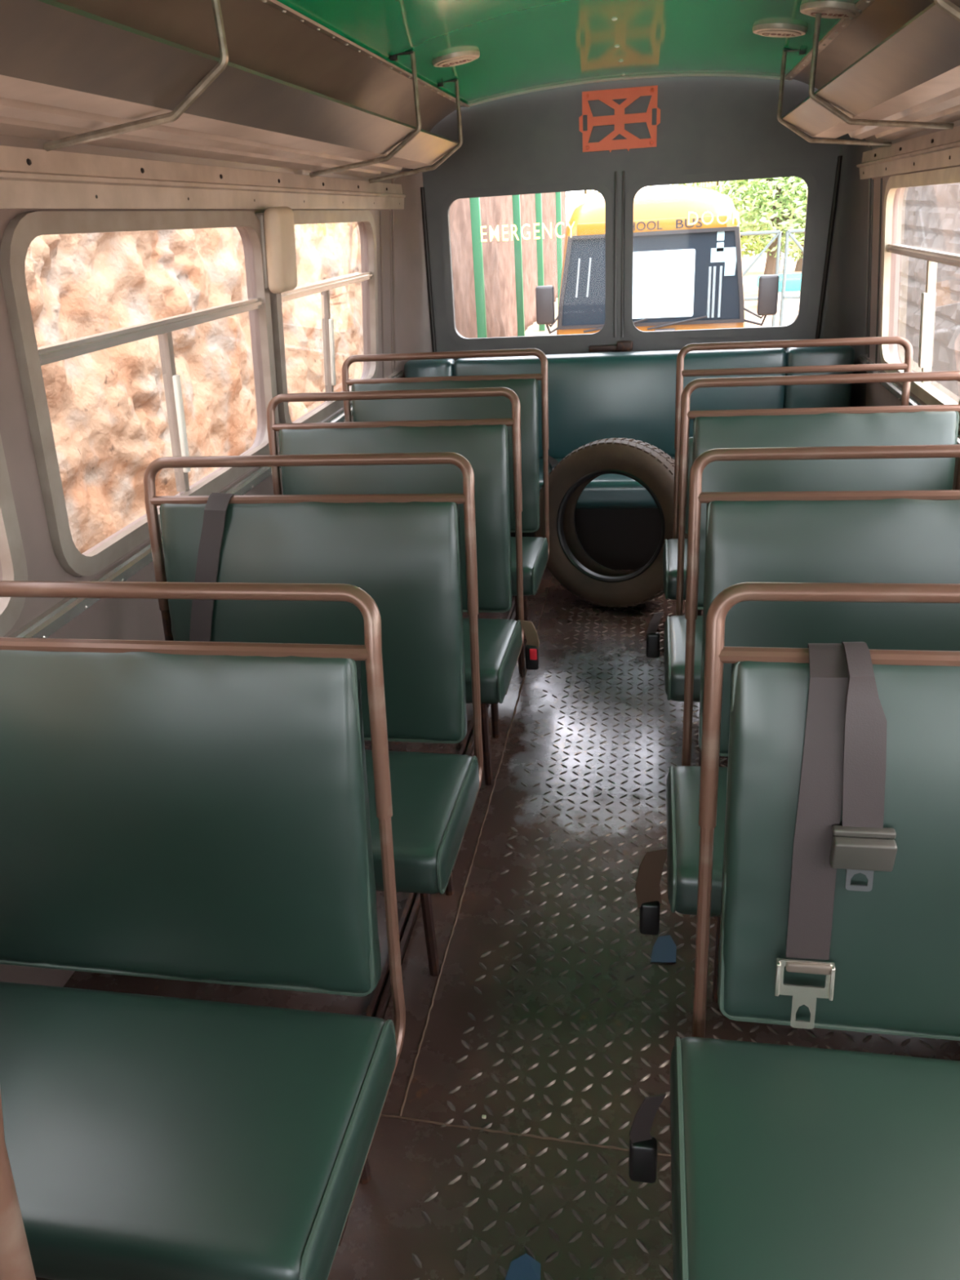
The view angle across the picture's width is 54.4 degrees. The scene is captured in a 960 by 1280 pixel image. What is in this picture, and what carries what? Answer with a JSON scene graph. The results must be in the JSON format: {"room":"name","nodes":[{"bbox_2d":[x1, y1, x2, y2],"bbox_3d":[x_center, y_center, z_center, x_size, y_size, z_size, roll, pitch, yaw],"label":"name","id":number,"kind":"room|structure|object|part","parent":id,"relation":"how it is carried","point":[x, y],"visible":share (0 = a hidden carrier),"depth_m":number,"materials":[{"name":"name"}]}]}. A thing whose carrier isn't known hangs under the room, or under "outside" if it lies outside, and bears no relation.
{"room":"vehicle interior","nodes":[
{"label":"vehicle interior","id":0,"kind":"room"},
{"bbox_2d":[0,208,394,986],"bbox_3d":[-0.925,-0.042,1.810,0.181,1.737,6.540,1,25,10],"label":"wall","id":1,"kind":"structure","parent":0,"point":[117,619],"depth_m":2.06,"materials":[{"name":"metal"}]},
{"bbox_2d":[0,434,27,637],"bbox_3d":[-0.991,-0.133,1.163,0.105,0.736,1.181,1,25,10],"label":"window","id":2,"kind":"structure","parent":1,"relation":"in","point":[12,556],"depth_m":1.75,"materials":[{"name":"metal"}]},
{"bbox_2d":[0,210,278,576],"bbox_3d":[-0.767,-0.685,2.338,0.105,0.718,1.226,1,25,10],"label":"window","id":3,"kind":"structure","parent":1,"relation":"in","point":[24,228],"depth_m":2.02,"materials":[{"name":"metal"}]},
{"bbox_3d":[-0.765,-0.775,2.295,0.036,0.040,1.158,1,25,10],"label":"rail","id":4,"kind":"part","parent":3,"relation":"part of","materials":[{"name":"metal"}]},
{"bbox_3d":[-0.766,-0.553,2.397,0.034,0.249,0.022,1,25,10],"label":"pull handle","id":5,"kind":"part","parent":3,"relation":"part of","materials":[{"name":"beige plastic"}]},
{"bbox_2d":[0,145,405,208],"bbox_3d":[-0.892,-0.697,1.389,0.027,0.189,6.360,1,25,10],"label":"trim","id":6,"kind":"structure","parent":1,"relation":"attached to","point":[30,178],"depth_m":2.15,"materials":[{"name":"beige metal"}]},
{"bbox_2d":[7,369,404,638],"bbox_3d":[-0.913,0.055,1.719,0.027,0.047,6.300,1,25,10],"label":"trim","id":7,"kind":"structure","parent":1,"relation":"attached to","point":[58,615],"depth_m":2.12,"materials":[{"name":"metal"}]},
{"bbox_2d":[255,206,297,293],"bbox_3d":[-0.611,-1.169,2.802,0.094,0.235,0.150,1,25,10],"label":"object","id":8,"kind":"object","parent":1,"relation":"attached to","point":[277,224],"visible":0.98,"depth_m":2.76,"materials":[{"name":"beige plastic"}]},
{"bbox_3d":[-0.634,-1.170,2.806,0.046,0.210,0.130,1,25,10],"label":"plate","id":9,"kind":"part","parent":8,"relation":"part of","materials":[{"name":"rubber"}]},
{"bbox_2d":[270,210,378,423],"bbox_3d":[-0.556,-1.207,3.449,0.105,0.700,1.156,1,25,10],"label":"window","id":10,"kind":"structure","parent":1,"relation":"in","point":[300,217],"depth_m":3.44,"materials":[{"name":"metal"}]},
{"bbox_3d":[-0.553,-1.295,3.406,0.036,0.038,1.088,1,25,10],"label":"rail","id":11,"kind":"part","parent":10,"relation":"part of","materials":[{"name":"metal"}]},
{"bbox_3d":[-0.555,-1.079,3.505,0.034,0.241,0.022,1,25,10],"label":"pull handle","id":12,"kind":"part","parent":10,"relation":"part of","materials":[{"name":"beige plastic"}]},
{"bbox_2d":[379,171,432,378],"bbox_3d":[-0.373,-1.299,4.473,0.169,1.700,0.544,5,26,18],"label":"wall panel","id":13,"kind":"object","parent":1,"relation":"attached to","point":[410,306],"depth_m":4.38,"materials":[{"name":"grey beige-grey paint"}]},
{"bbox_2d":[0,0,462,183],"bbox_3d":[-0.769,-0.905,1.356,0.330,0.464,6.520,1,25,10],"label":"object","id":14,"kind":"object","parent":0,"point":[260,37],"depth_m":2.33,"materials":[{"name":"metal"}]},
{"bbox_2d":[0,0,462,183],"bbox_3d":[-0.743,-0.767,1.063,0.393,0.373,5.690,1,25,10],"label":"luggage rack","id":15,"kind":"object","parent":14,"relation":"attached to","point":[69,76],"visible":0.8,"depth_m":1.70,"materials":[{"name":"metal"}]},
{"bbox_3d":[-0.800,-0.674,1.115,0.266,0.125,5.685,1,25,10],"label":"shelf panel","id":16,"kind":"part","parent":15,"relation":"part of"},
{"bbox_2d":[259,0,469,107],"bbox_3d":[-0.616,-1.040,1.262,0.032,0.096,6.520,1,25,10],"label":"trim","id":17,"kind":"structure","parent":14,"relation":"attached to","point":[275,4],"depth_m":2.56,"materials":[{"name":"white paint"}]},
{"bbox_2d":[35,569,959,1279],"bbox_3d":[0.186,0.777,2.012,2.250,0.055,6.580,1,25,10],"label":"floor","id":18,"kind":"structure","parent":0,"point":[547,1015],"depth_m":1.99,"materials":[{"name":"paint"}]},
{"bbox_2d":[0,1088,35,1279],"bbox_3d":[-0.721,0.848,0.669,0.766,1.068,0.581,1,25,10],"label":"seat","id":19,"kind":"object","parent":18,"relation":"on","point":[15,1260],"visible":1,"depth_m":0.66,"materials":[{"name":"leather"}]},
{"bbox_2d":[0,580,405,1279],"bbox_3d":[-0.532,0.517,1.352,0.766,1.068,0.581,1,25,10],"label":"seat","id":20,"kind":"object","parent":18,"relation":"on","point":[187,811],"visible":0.98,"depth_m":1.38,"materials":[{"name":"leather"}]},
{"bbox_3d":[-0.508,0.279,1.462,0.692,0.556,0.144,1,25,10],"label":"backrest","id":21,"kind":"part","parent":20,"relation":"part of","materials":[{"name":"leather"}]},
{"bbox_3d":[-0.512,0.086,1.420,0.765,0.349,0.086,1,25,10],"label":"rail","id":22,"kind":"part","parent":20,"relation":"part of","materials":[{"name":"brown paint"}]},
{"bbox_2d":[0,981,396,1279],"bbox_3d":[-0.527,0.687,1.337,0.744,0.133,0.412,1,25,10],"label":"seat cushion","id":23,"kind":"object","parent":20,"relation":"on","point":[148,1137],"depth_m":1.25,"materials":[{"name":"leather"}]},
{"bbox_3d":[-0.526,0.715,1.408,0.748,0.016,0.374,1,25,10],"label":"seat frame","id":24,"kind":"part","parent":20,"relation":"part of","materials":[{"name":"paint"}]},
{"bbox_3d":[-0.213,0.799,1.576,0.022,0.330,0.022,12,29,30],"label":"leg","id":25,"kind":"part","parent":20,"relation":"part of","materials":[{"name":"paint"}]},
{"bbox_2d":[143,452,483,976],"bbox_3d":[-0.404,0.196,2.023,0.766,1.068,0.581,1,25,10],"label":"seat","id":26,"kind":"object","parent":18,"relation":"on","point":[403,550],"visible":0.62,"depth_m":2.06,"materials":[{"name":"green leather"}]},
{"bbox_2d":[189,492,237,641],"bbox_3d":[-0.602,-0.074,2.152,0.066,0.513,0.227,19,33,40],"label":"belt","id":27,"kind":"object","parent":26,"relation":"hanging from","point":[215,508],"visible":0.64,"depth_m":2.09,"materials":[{"name":"grey"}]},
{"bbox_3d":[-0.384,-0.235,2.091,0.765,0.349,0.086,1,25,10],"label":"rail","id":28,"kind":"part","parent":26,"relation":"part of","materials":[{"name":"metal"}]},
{"bbox_3d":[-0.380,-0.043,2.133,0.692,0.556,0.144,1,25,10],"label":"backrest","id":29,"kind":"part","parent":26,"relation":"part of","materials":[{"name":"leather"}]},
{"bbox_2d":[364,749,479,893],"bbox_3d":[-0.399,0.366,2.008,0.744,0.133,0.412,1,25,10],"label":"seat cushion","id":30,"kind":"object","parent":26,"relation":"on","point":[434,796],"depth_m":1.88,"materials":[{"name":"leather"}]},
{"bbox_3d":[-0.112,0.592,2.000,0.024,0.336,0.039,1,25,10],"label":"leg","id":31,"kind":"part","parent":26,"relation":"part of","materials":[{"name":"paint"}]},
{"bbox_3d":[-0.085,0.478,2.247,0.022,0.330,0.022,12,29,30],"label":"leg","id":32,"kind":"part","parent":26,"relation":"part of","materials":[{"name":"paint"}]},
{"bbox_3d":[-0.399,0.394,2.079,0.748,0.016,0.374,1,25,10],"label":"seat frame","id":33,"kind":"part","parent":26,"relation":"part of","materials":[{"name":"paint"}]},
{"bbox_2d":[266,386,524,785],"bbox_3d":[-0.277,-0.123,2.690,0.766,1.068,0.581,1,25,10],"label":"seat","id":34,"kind":"object","parent":18,"relation":"on","point":[484,442],"visible":0.48,"depth_m":2.72,"materials":[{"name":"green leather"}]},
{"bbox_3d":[-0.257,-0.554,2.758,0.765,0.349,0.086,1,25,10],"label":"rail","id":35,"kind":"part","parent":34,"relation":"part of","materials":[{"name":"metal"}]},
{"bbox_3d":[-0.253,-0.362,2.800,0.692,0.556,0.144,1,25,10],"label":"backrest","id":36,"kind":"part","parent":34,"relation":"part of","materials":[{"name":"leather"}]},
{"bbox_3d":[0.015,0.273,2.667,0.024,0.336,0.039,1,25,10],"label":"leg","id":37,"kind":"part","parent":34,"relation":"part of","materials":[{"name":"paint"}]},
{"bbox_2d":[462,617,522,703],"bbox_3d":[-0.272,0.047,2.675,0.744,0.133,0.412,1,25,10],"label":"seat cushion","id":38,"kind":"object","parent":34,"relation":"on","point":[500,640],"depth_m":2.54,"materials":[{"name":"leather"}]},
{"bbox_3d":[0.042,0.159,2.914,0.022,0.330,0.022,-8,25,-10],"label":"leg","id":39,"kind":"part","parent":34,"relation":"part of","materials":[{"name":"paint"}]},
{"bbox_2d":[519,619,539,670],"bbox_3d":[0.150,0.018,2.826,0.066,0.155,0.030,6,27,19],"label":"belt buckle","id":40,"kind":"object","parent":34,"relation":"attached to","point":[531,653],"visible":1,"depth_m":2.82,"materials":[{"name":"brown"}]},
{"bbox_2d":[365,596,515,1018],"bbox_3d":[-0.037,0.331,2.921,0.030,0.022,3.100,1,25,10],"label":"channel","id":41,"kind":"object","parent":18,"relation":"on","point":[379,1003],"visible":0.29,"depth_m":2.18,"materials":[{"name":"paint"}]},
{"bbox_2d":[342,348,549,670],"bbox_3d":[-0.151,-0.440,3.352,0.766,1.068,0.581,1,25,10],"label":"seat","id":42,"kind":"object","parent":18,"relation":"on","point":[535,550],"visible":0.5,"depth_m":3.38,"materials":[{"name":"green plastic"}]},
{"bbox_3d":[-0.131,-0.871,3.421,0.765,0.349,0.086,1,25,10],"label":"rail","id":43,"kind":"part","parent":42,"relation":"part of","materials":[{"name":"metal"}]},
{"bbox_3d":[-0.127,-0.678,3.462,0.692,0.556,0.144,1,25,10],"label":"backrest","id":44,"kind":"part","parent":42,"relation":"part of","materials":[{"name":"leather"}]},
{"bbox_3d":[0.141,-0.044,3.329,0.024,0.336,0.039,1,25,10],"label":"leg","id":45,"kind":"part","parent":42,"relation":"part of","materials":[{"name":"paint"}]},
{"bbox_3d":[0.168,-0.158,3.576,0.022,0.330,0.022,12,29,30],"label":"leg","id":46,"kind":"part","parent":42,"relation":"part of","materials":[{"name":"paint"}]},
{"bbox_2d":[511,536,548,595],"bbox_3d":[-0.145,-0.270,3.337,0.744,0.133,0.412,1,25,10],"label":"seat cushion","id":47,"kind":"object","parent":42,"relation":"on","point":[535,549],"depth_m":3.18,"materials":[{"name":"leather"}]},
{"bbox_2d":[505,1253,540,1279],"bbox_3d":[0.070,1.000,1.486,0.056,0.003,0.045,1,25,10],"label":"scrap","id":48,"kind":"object","parent":18,"relation":"on","point":[524,1267],"visible":1,"depth_m":1.48,"materials":[{"name":"blue"}]},
{"bbox_2d":[534,437,688,607],"bbox_3d":[0.553,-0.472,3.791,0.684,0.682,0.286,9,28,26],"label":"tyre","id":49,"kind":"object","parent":18,"relation":"on","point":[568,562],"visible":0.68,"depth_m":3.73,"materials":[{"name":"rubber"}]},
{"bbox_2d":[404,345,854,569],"bbox_3d":[0.640,-0.844,4.317,2.032,0.890,0.710,1,25,10],"label":"bench","id":50,"kind":"object","parent":18,"relation":"on","point":[593,397],"visible":0.24,"depth_m":4.22,"materials":[{"name":"green leather"}]},
{"bbox_3d":[-0.230,-1.108,4.507,0.242,0.470,0.168,1,25,10],"label":"backrest","id":51,"kind":"part","parent":50,"relation":"part of","materials":[{"name":"leather"}]},
{"bbox_2d":[541,455,558,471],"bbox_3d":[0.333,-0.807,4.255,0.061,0.022,0.294,-6,25,-4],"label":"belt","id":52,"kind":"object","parent":50,"relation":"on","point":[552,461],"visible":0.31,"depth_m":4.28,"materials":[{"name":"grey"}]},
{"bbox_3d":[0.612,-0.465,4.199,2.010,0.308,0.030,1,25,10],"label":"panel","id":53,"kind":"part","parent":50,"relation":"part of","materials":[{"name":"leather"}]},
{"bbox_2d":[538,456,675,508],"bbox_3d":[0.625,-0.720,4.244,2.030,0.148,0.470,1,25,10],"label":"seat cushion","id":54,"kind":"object","parent":50,"relation":"on","point":[610,491],"depth_m":4.04,"materials":[{"name":"leather"}]},
{"bbox_3d":[0.629,-1.091,4.352,1.507,0.470,0.167,1,25,10],"label":"backrest","id":55,"kind":"part","parent":50,"relation":"part of","materials":[{"name":"leather"}]},
{"bbox_3d":[1.509,-1.074,4.194,0.287,0.470,0.166,1,25,10],"label":"backrest","id":56,"kind":"part","parent":50,"relation":"part of","materials":[{"name":"leather"}]},
{"bbox_2d":[650,934,676,962],"bbox_3d":[0.412,0.693,2.096,0.057,0.003,0.087,1,25,10],"label":"scrap","id":57,"kind":"object","parent":18,"relation":"on","point":[664,950],"visible":1,"depth_m":2.09,"materials":[{"name":"blue"}]},
{"bbox_2d":[662,336,913,615],"bbox_3d":[1.022,-0.408,3.121,0.796,1.068,0.581,1,25,10],"label":"seat","id":58,"kind":"object","parent":18,"relation":"on","point":[670,546],"visible":0.2,"depth_m":3.15,"materials":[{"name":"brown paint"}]},
{"bbox_2d":[662,538,687,599],"bbox_3d":[1.006,-0.238,3.110,0.776,0.133,0.412,1,25,10],"label":"seat cushion","id":59,"kind":"object","parent":58,"relation":"on","point":[670,546],"depth_m":3.02,"materials":[{"name":"leather"}]},
{"bbox_3d":[1.066,-0.540,3.262,0.692,0.336,0.116,1,25,10],"label":"backrest","id":60,"kind":"part","parent":58,"relation":"part of","materials":[{"name":"leather"}]},
{"bbox_3d":[1.058,-0.839,3.187,0.765,0.349,0.086,1,25,10],"label":"rail","id":61,"kind":"part","parent":58,"relation":"part of","materials":[{"name":"metal"}]},
{"bbox_2d":[663,370,959,766],"bbox_3d":[0.907,-0.119,2.517,0.796,1.068,0.581,1,25,10],"label":"seat","id":62,"kind":"object","parent":18,"relation":"on","point":[917,424],"visible":0.38,"depth_m":2.55,"materials":[{"name":"leather"}]},
{"bbox_2d":[645,612,664,657],"bbox_3d":[0.519,-0.014,2.767,0.051,0.140,0.030,1,25,10],"label":"belt buckle","id":63,"kind":"object","parent":62,"relation":"attached to","point":[653,637],"visible":1,"depth_m":2.76,"materials":[{"name":"grey"}]},
{"bbox_2d":[663,615,702,702],"bbox_3d":[0.891,0.051,2.506,0.776,0.133,0.412,1,25,10],"label":"seat cushion","id":64,"kind":"object","parent":62,"relation":"on","point":[675,626],"depth_m":2.44,"materials":[{"name":"leather"}]},
{"bbox_3d":[0.625,0.266,2.598,0.024,0.336,0.039,1,25,10],"label":"leg","id":65,"kind":"part","parent":62,"relation":"part of","materials":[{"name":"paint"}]},
{"bbox_3d":[0.943,-0.549,2.582,0.765,0.349,0.086,1,25,10],"label":"rail","id":66,"kind":"part","parent":62,"relation":"part of","materials":[{"name":"metal"}]},
{"bbox_3d":[0.947,-0.357,2.624,0.692,0.556,0.144,1,25,10],"label":"backrest","id":67,"kind":"part","parent":62,"relation":"part of","materials":[{"name":"leather"}]},
{"bbox_2d":[666,444,959,1003],"bbox_3d":[0.771,0.222,1.804,0.796,1.068,0.581,1,25,10],"label":"seat","id":68,"kind":"object","parent":18,"relation":"on","point":[846,536],"visible":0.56,"depth_m":1.86,"materials":[{"name":"leather"}]},
{"bbox_2d":[635,848,666,935],"bbox_3d":[0.346,0.506,1.865,0.074,0.200,0.028,-3,25,1],"label":"belt buckle","id":69,"kind":"object","parent":68,"relation":"attached to","point":[647,889],"visible":0.99,"depth_m":1.86,"materials":[{"name":"brown"}]},
{"bbox_2d":[666,765,727,916],"bbox_3d":[0.755,0.392,1.793,0.776,0.133,0.412,1,25,10],"label":"seat cushion","id":70,"kind":"object","parent":68,"relation":"on","point":[682,784],"depth_m":1.75,"materials":[{"name":"leather"}]},
{"bbox_3d":[0.489,0.607,1.885,0.024,0.336,0.039,1,25,10],"label":"leg","id":71,"kind":"part","parent":68,"relation":"part of","materials":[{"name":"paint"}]},
{"bbox_3d":[0.807,-0.208,1.869,0.765,0.349,0.086,1,25,10],"label":"rail","id":72,"kind":"part","parent":68,"relation":"part of","materials":[{"name":"metal"}]},
{"bbox_3d":[0.811,-0.016,1.911,0.692,0.556,0.144,1,25,10],"label":"backrest","id":73,"kind":"part","parent":68,"relation":"part of","materials":[{"name":"leather"}]},
{"bbox_2d":[670,582,959,1279],"bbox_3d":[0.647,0.532,1.156,0.796,1.068,0.581,1,25,10],"label":"seat","id":74,"kind":"object","parent":18,"relation":"on","point":[788,1162],"visible":0.95,"depth_m":1.23,"materials":[{"name":"leather"}]},
{"bbox_2d":[628,1093,666,1183],"bbox_3d":[0.241,0.721,1.349,0.051,0.160,0.030,1,25,10],"label":"belt buckle","id":75,"kind":"object","parent":74,"relation":"attached to","point":[642,1146],"visible":1,"depth_m":1.34,"materials":[{"name":"grey"}]},
{"bbox_2d":[670,1036,959,1279],"bbox_3d":[0.632,0.702,1.145,0.776,0.133,0.412,1,25,10],"label":"seat cushion","id":76,"kind":"object","parent":74,"relation":"on","point":[788,1162],"depth_m":1.15,"materials":[{"name":"leather"}]},
{"bbox_3d":[0.684,0.102,1.221,0.765,0.349,0.086,1,25,10],"label":"rail","id":77,"kind":"part","parent":74,"relation":"part of","materials":[{"name":"metal"}]},
{"bbox_2d":[773,641,897,1029],"bbox_3d":[0.483,0.271,1.283,0.138,0.538,0.176,1,25,10],"label":"belt","id":78,"kind":"object","parent":74,"relation":"hanging from","point":[844,756],"visible":1,"depth_m":1.22,"materials":[{"name":"grey fabric webbing"},{"name":"metal"}]},
{"bbox_3d":[0.688,0.294,1.263,0.692,0.556,0.144,1,25,10],"label":"backrest","id":79,"kind":"part","parent":74,"relation":"part of","materials":[{"name":"leather"}]},
{"bbox_2d":[276,0,859,104],"bbox_3d":[0.060,-1.073,1.117,1.400,0.181,6.520,1,25,10],"label":"ceiling","id":80,"kind":"structure","parent":0,"point":[522,45],"depth_m":2.92,"materials":[{"name":"green"}]},
{"bbox_2d":[431,50,479,67],"bbox_3d":[-0.079,-1.923,3.088,0.160,0.037,0.160,1,25,10],"label":"ceiling speaker","id":81,"kind":"object","parent":80,"relation":"attached to","point":[458,58],"visible":1,"depth_m":3.05,"materials":[{"name":"beige"}]},
{"bbox_2d":[752,22,807,37],"bbox_3d":[0.937,-1.907,2.919,0.166,0.038,0.166,1,25,10],"label":"ceiling speaker","id":82,"kind":"object","parent":80,"relation":"attached to","point":[775,29],"visible":1,"depth_m":2.88,"materials":[{"name":"beige"}]},
{"bbox_2d":[800,0,861,18],"bbox_3d":[0.970,-1.743,2.581,0.166,0.041,0.166,1,25,10],"label":"ceiling speaker","id":83,"kind":"object","parent":80,"relation":"attached to","point":[828,9],"visible":0.95,"depth_m":2.54,"materials":[{"name":"beige"}]},
{"bbox_2d":[410,76,854,360],"bbox_3d":[0.676,-1.535,4.442,2.260,2.033,0.146,1,25,10],"label":"wall","id":84,"kind":"structure","parent":0,"point":[708,124],"depth_m":4.16,"materials":[{"name":"metal"}]},
{"bbox_2d":[480,221,575,241],"bbox_3d":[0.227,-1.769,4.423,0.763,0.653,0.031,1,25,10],"label":"lettering","id":85,"kind":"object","parent":84,"relation":"in","point":[492,233],"depth_m":4.37,"materials":[{"name":"white paint"}]},
{"bbox_2d":[578,84,660,152],"bbox_3d":[0.612,-2.279,4.097,0.352,0.244,0.034,1,25,10],"label":"bracket","id":86,"kind":"object","parent":84,"relation":"attached to","point":[631,95],"visible":1,"depth_m":4.08,"materials":[{"name":"metal"}]},
{"bbox_2d":[466,73,788,107],"bbox_3d":[0.613,-2.392,4.025,1.382,0.069,0.014,1,25,10],"label":"trim","id":87,"kind":"structure","parent":84,"relation":"attached to","point":[667,74],"depth_m":4.00,"materials":[{"name":"grey"}]},
{"bbox_2d":[420,155,842,351],"bbox_3d":[0.664,-1.624,4.363,1.870,1.021,0.089,1,25,10],"label":"door","id":88,"kind":"structure","parent":84,"relation":"in","point":[804,174],"depth_m":4.30,"materials":[{"name":"black metal"}]},
{"bbox_3d":[0.623,-1.399,4.449,0.208,0.045,0.036,1,25,10],"label":"latch handle","id":89,"kind":"part","parent":88,"relation":"part of","materials":[{"name":"paint"}]},
{"bbox_2d":[688,210,741,225],"bbox_3d":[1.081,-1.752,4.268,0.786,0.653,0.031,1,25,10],"label":"lettering","id":90,"kind":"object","parent":84,"relation":"in","point":[708,211],"depth_m":4.21,"materials":[{"name":"white paint"}]},
{"bbox_2d":[792,0,959,149],"bbox_3d":[0.921,-0.872,1.050,0.345,0.464,6.520,1,25,10],"label":"wall","id":91,"kind":"structure","parent":0,"point":[881,19],"depth_m":2.86,"materials":[{"name":"metal"}]},
{"bbox_2d":[785,0,874,80],"bbox_3d":[0.742,-1.013,1.016,0.032,0.096,6.520,1,25,10],"label":"trim","id":92,"kind":"structure","parent":91,"relation":"attached to","point":[861,5],"depth_m":2.95,"materials":[{"name":"white paint"}]},
{"bbox_2d":[777,0,959,146],"bbox_3d":[0.787,-0.734,0.781,0.408,0.372,5.680,1,25,10],"label":"luggage rack","id":93,"kind":"object","parent":91,"relation":"attached to","point":[908,83],"visible":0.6,"depth_m":2.28,"materials":[{"name":"metal"}]},
{"bbox_3d":[0.855,-0.639,0.810,0.281,0.125,5.675,1,25,10],"label":"shelf panel","id":94,"kind":"part","parent":93,"relation":"part of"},
{"bbox_2d":[866,164,959,489],"bbox_3d":[1.200,0.000,1.425,0.181,1.737,6.540,1,25,10],"label":"wall","id":95,"kind":"structure","parent":0,"point":[877,395],"depth_m":3.66,"materials":[{"name":"grey paint"}]},
{"bbox_2d":[823,138,882,406],"bbox_3d":[1.664,-1.259,4.105,0.171,1.700,0.545,-3,25,2],"label":"wall panel","id":96,"kind":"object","parent":95,"relation":"attached to","point":[847,314],"depth_m":4.06,"materials":[{"name":"grey paint"}]},
{"bbox_2d":[856,125,959,179],"bbox_3d":[1.050,-0.667,1.055,0.027,0.190,6.400,1,25,10],"label":"trim","id":97,"kind":"structure","parent":95,"relation":"attached to","point":[941,148],"depth_m":3.06,"materials":[{"name":"beige metal"}]},
{"bbox_2d":[857,355,959,444],"bbox_3d":[1.153,0.096,1.345,0.027,0.047,6.300,1,25,10],"label":"trim","id":98,"kind":"structure","parent":95,"relation":"attached to","point":[895,388],"depth_m":3.49,"materials":[{"name":"metal"}]},
{"bbox_2d":[879,166,959,424],"bbox_3d":[1.474,-1.167,3.081,0.105,0.700,1.156,1,25,10],"label":"window","id":99,"kind":"structure","parent":95,"relation":"in","point":[947,175],"depth_m":3.14,"materials":[{"name":"metal"}]},
{"bbox_3d":[1.487,-1.039,3.135,0.034,0.241,0.030,1,25,10],"label":"pull handle","id":100,"kind":"part","parent":99,"relation":"part of","materials":[{"name":"beige plastic"}]},
{"bbox_3d":[1.460,-1.255,3.041,0.036,0.038,1.088,1,25,10],"label":"rail","id":101,"kind":"part","parent":99,"relation":"part of","materials":[{"name":"metal"}]},
{"label":"outside","id":102,"kind":"structure","parent":0,"visible":0},
{"bbox_2d":[524,237,801,336],"bbox_3d":[9.895,-9.988,25.956,70.000,0.001,82.000,1,25,10],"label":"ground","id":103,"kind":"structure","parent":102,"point":[749,279],"depth_m":23.78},
{"bbox_2d":[24,222,363,553],"bbox_3d":[-2.264,-1.270,4.284,0.981,3.930,12.930,1,25,10],"label":"rock face","id":104,"kind":"object","parent":103,"relation":"on","point":[108,411],"visible":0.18,"depth_m":5.07,"materials":[{"name":"stone"}]},
{"bbox_2d":[469,197,487,337],"bbox_3d":[-0.065,-5.712,12.239,0.120,5.000,0.100,1,25,10],"label":"steel post","id":105,"kind":"object","parent":103,"relation":"on","point":[475,211],"visible":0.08,"depth_m":12.52,"materials":[{"name":"metal"}]},
{"bbox_2d":[448,191,566,337],"bbox_3d":[0.477,-8.950,18.967,0.921,5.120,20.500,1,25,10],"label":"wall","id":106,"kind":"structure","parent":103,"relation":"on","point":[499,262],"depth_m":16.60,"materials":[{"name":"wood"}]},
{"bbox_2d":[511,194,524,336],"bbox_3d":[0.613,-7.414,15.796,0.120,5.000,0.100,1,25,10],"label":"steel post","id":107,"kind":"object","parent":103,"relation":"on","point":[516,198],"visible":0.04,"depth_m":16.19,"materials":[{"name":"metal"}]},
{"bbox_2d":[534,193,545,331],"bbox_3d":[1.173,-8.818,18.729,0.120,5.000,0.100,1,25,10],"label":"steel post","id":108,"kind":"object","parent":103,"relation":"on","point":[538,196],"visible":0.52,"depth_m":19.02,"materials":[{"name":"metal"}]},
{"bbox_2d":[555,191,562,304],"bbox_3d":[1.884,-10.604,22.463,0.120,5.000,0.100,1,25,10],"label":"steel post","id":109,"kind":"object","parent":103,"relation":"on","point":[558,215],"visible":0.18,"depth_m":22.83,"materials":[{"name":"metal"}]},
{"bbox_2d":[535,181,779,334],"bbox_3d":[2.443,-5.029,13.027,2.560,2.806,6.730,1,25,10],"label":"bus","id":110,"kind":"object","parent":103,"relation":"on","point":[686,277],"visible":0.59,"depth_m":10.07,"materials":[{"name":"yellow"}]},
{"bbox_2d":[535,285,558,333],"bbox_3d":[0.753,-3.663,10.352,0.241,0.513,0.238,1,25,10],"label":"mirror","id":111,"kind":"object","parent":110,"relation":"attached to","point":[544,295],"depth_m":10.23,"materials":[{"name":"black plastic"}]},
{"bbox_2d":[654,328,675,331],"bbox_3d":[2.052,-3.325,10.380,0.220,0.260,0.060,1,25,10],"label":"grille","id":112,"kind":"object","parent":110,"relation":"attached to","point":[655,329],"depth_m":10.31,"materials":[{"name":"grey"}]},
{"bbox_2d":[743,274,779,325],"bbox_3d":[2.987,-3.619,9.949,0.338,0.514,0.240,1,25,10],"label":"mirror","id":113,"kind":"object","parent":110,"relation":"attached to","point":[768,285],"depth_m":9.82,"materials":[{"name":"black plastic"}]},
{"bbox_2d":[666,176,807,275],"bbox_3d":[7.720,-11.000,22.757,6.484,4.850,3.398,-1,25,7],"label":"tree","id":114,"kind":"object","parent":103,"relation":"on","point":[779,194],"visible":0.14,"depth_m":22.44,"materials":[{"name":"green plant"}]},
{"bbox_2d":[732,182,805,271],"bbox_3d":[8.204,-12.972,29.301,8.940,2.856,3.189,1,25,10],"label":"tree","id":115,"kind":"object","parent":103,"relation":"on","point":[744,239],"visible":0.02,"depth_m":29.19,"materials":[{"name":"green plant"}]},
{"bbox_2d":[740,228,804,326],"bbox_3d":[5.305,-6.282,16.455,2.060,1.745,0.052,1,25,10],"label":"gate","id":116,"kind":"object","parent":103,"relation":"on","point":[778,233],"visible":0.3,"depth_m":16.27,"materials":[{"name":"grey"}]},
{"bbox_2d":[755,273,801,311],"bbox_3d":[6.990,-7.766,20.823,1.500,0.670,1.400,1,25,10],"label":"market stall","id":117,"kind":"object","parent":103,"relation":"on","point":[793,284],"visible":0.12,"depth_m":20.32,"materials":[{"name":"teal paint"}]},
{"bbox_2d":[897,182,959,403],"bbox_3d":[4.009,-3.231,7.911,0.486,3.684,7.773,1,25,10],"label":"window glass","id":118,"kind":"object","parent":103,"relation":"on","point":[931,214],"depth_m":7.76,"materials":[{"name":"grey"}]}
]}

